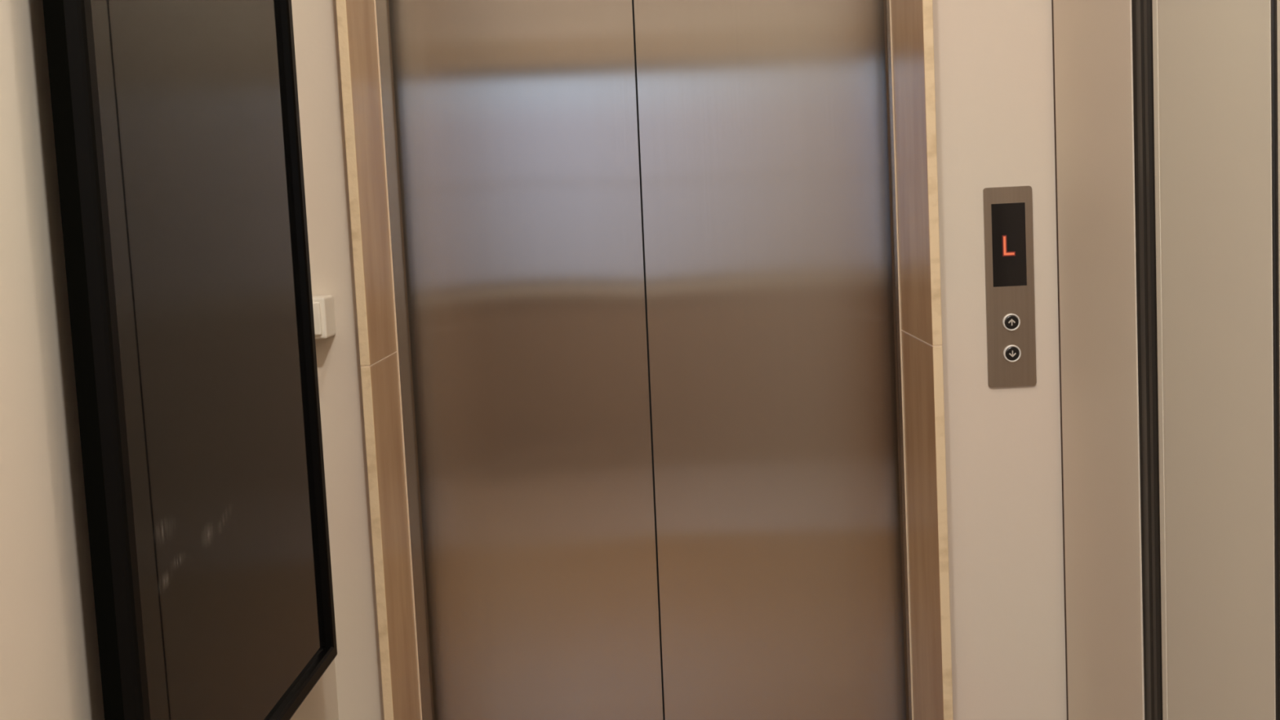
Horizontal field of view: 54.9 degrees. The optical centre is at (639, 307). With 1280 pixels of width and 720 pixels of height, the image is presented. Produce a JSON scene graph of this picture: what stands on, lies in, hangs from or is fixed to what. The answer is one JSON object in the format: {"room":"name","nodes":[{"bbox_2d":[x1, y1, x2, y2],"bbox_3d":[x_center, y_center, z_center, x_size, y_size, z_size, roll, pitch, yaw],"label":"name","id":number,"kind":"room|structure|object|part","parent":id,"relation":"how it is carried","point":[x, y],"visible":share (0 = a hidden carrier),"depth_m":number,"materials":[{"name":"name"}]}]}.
{"room":"elevator lobby","nodes":[
{"label":"elevator lobby","id":0,"kind":"room"},
{"bbox_2d":[0,0,338,719],"bbox_3d":[-0.587,-0.084,1.389,0.140,2.800,0.960,-3,5,1],"label":"wall","id":1,"kind":"structure","parent":0,"point":[50,666],"depth_m":1.06,"materials":[{"name":"beige paint"}]},
{"bbox_2d":[42,0,337,719],"bbox_3d":[-0.484,-0.047,1.364,0.063,1.120,0.617,-3,5,1],"label":"wall screen","id":2,"kind":"object","parent":1,"relation":"attached to","point":[176,124],"visible":1,"depth_m":1.27,"materials":[{"name":"black glass"}]},
{"bbox_2d":[291,0,1066,719],"bbox_3d":[-0.956,-0.130,2.170,3.406,2.800,0.590,-3,5,1],"label":"wall","id":3,"kind":"structure","parent":0,"point":[993,59],"depth_m":1.87,"materials":[{"name":"beige paint"}]},
{"bbox_2d":[311,295,335,338],"bbox_3d":[-0.492,0.014,1.847,0.056,0.062,0.060,-3,5,1],"label":"switch box","id":4,"kind":"object","parent":3,"relation":"attached to","point":[322,305],"visible":0.53,"depth_m":1.82,"materials":[{"name":"beige plastic"}]},
{"bbox_2d":[373,0,913,719],"bbox_3d":[0.025,0.173,2.092,0.920,2.113,0.110,-3,5,1],"label":"door frame","id":5,"kind":"structure","parent":3,"relation":"attached to","point":[382,6],"depth_m":2.11,"materials":[{"name":"brown metal"}]},
{"bbox_2d":[335,0,953,719],"bbox_3d":[0.023,0.175,1.974,0.870,2.129,0.246,-3,5,1],"label":"marble surround","id":6,"kind":"object","parent":3,"relation":"attached to","point":[911,21],"visible":1,"depth_m":1.91,"materials":[{"name":"beige stone"}]},
{"bbox_2d":[388,0,906,719],"bbox_3d":[0.027,0.158,2.215,0.890,2.124,0.290,-3,5,1],"label":"elevator door","id":7,"kind":"structure","parent":3,"relation":"in","point":[647,243],"depth_m":2.17,"materials":[{"name":"silver metal"}]},
{"bbox_3d":[-0.199,0.165,2.198,0.440,2.112,0.029,-3,5,1],"label":"door","id":8,"kind":"part","parent":7,"relation":"part of","materials":[{"name":"silver metal"}]},
{"bbox_3d":[0.242,0.144,2.189,0.457,2.112,0.029,-3,5,1],"label":"door","id":9,"kind":"part","parent":7,"relation":"part of","materials":[{"name":"silver metal"}]},
{"bbox_2d":[982,186,1036,387],"bbox_3d":[0.555,-0.031,1.850,0.072,0.300,0.008,-3,5,1],"label":"panel","id":10,"kind":"object","parent":3,"relation":"attached to","point":[1008,233],"visible":1,"depth_m":1.85,"materials":[{"name":"metal"}]},
{"bbox_2d":[1051,0,1068,719],"bbox_3d":[0.635,-0.180,1.836,0.030,2.798,0.007,-3,5,1],"label":"trim","id":11,"kind":"structure","parent":3,"relation":"attached to","point":[1051,0],"depth_m":1.86,"materials":[{"name":"brown"}]},
{"bbox_2d":[1276,0,1279,391],"bbox_3d":[0.657,-0.015,-0.204,0.150,2.800,4.100,-3,5,1],"label":"wall","id":12,"kind":"structure","parent":0,"point":[1277,1],"depth_m":1.17,"materials":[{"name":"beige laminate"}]},
{"bbox_2d":[1053,0,1144,719],"bbox_3d":[0.644,-0.168,1.680,0.055,2.800,0.304,-3,5,1],"label":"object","id":13,"kind":"structure","parent":12,"relation":"attached to","point":[1093,38],"depth_m":1.69,"materials":[{"name":"beige paint"}]},
{"bbox_2d":[1131,0,1162,719],"bbox_3d":[0.641,-0.153,1.501,0.054,2.798,0.067,-3,5,1],"label":"door frame","id":14,"kind":"structure","parent":12,"relation":"attached to","point":[1142,10],"depth_m":1.52,"materials":[{"name":"black metal"}]},
{"bbox_2d":[1151,0,1275,719],"bbox_3d":[0.637,-0.138,1.327,0.054,2.782,0.282,-3,5,1],"label":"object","id":15,"kind":"structure","parent":12,"relation":"in","point":[1212,58],"depth_m":1.33,"materials":[{"name":"beige paint"}]},
{"bbox_2d":[1270,0,1279,719],"bbox_3d":[0.635,-0.127,1.181,0.055,2.798,0.012,-3,5,1],"label":"trim","id":16,"kind":"structure","parent":12,"relation":"attached to","point":[1273,2],"depth_m":1.19,"materials":[{"name":"black"}]}
]}

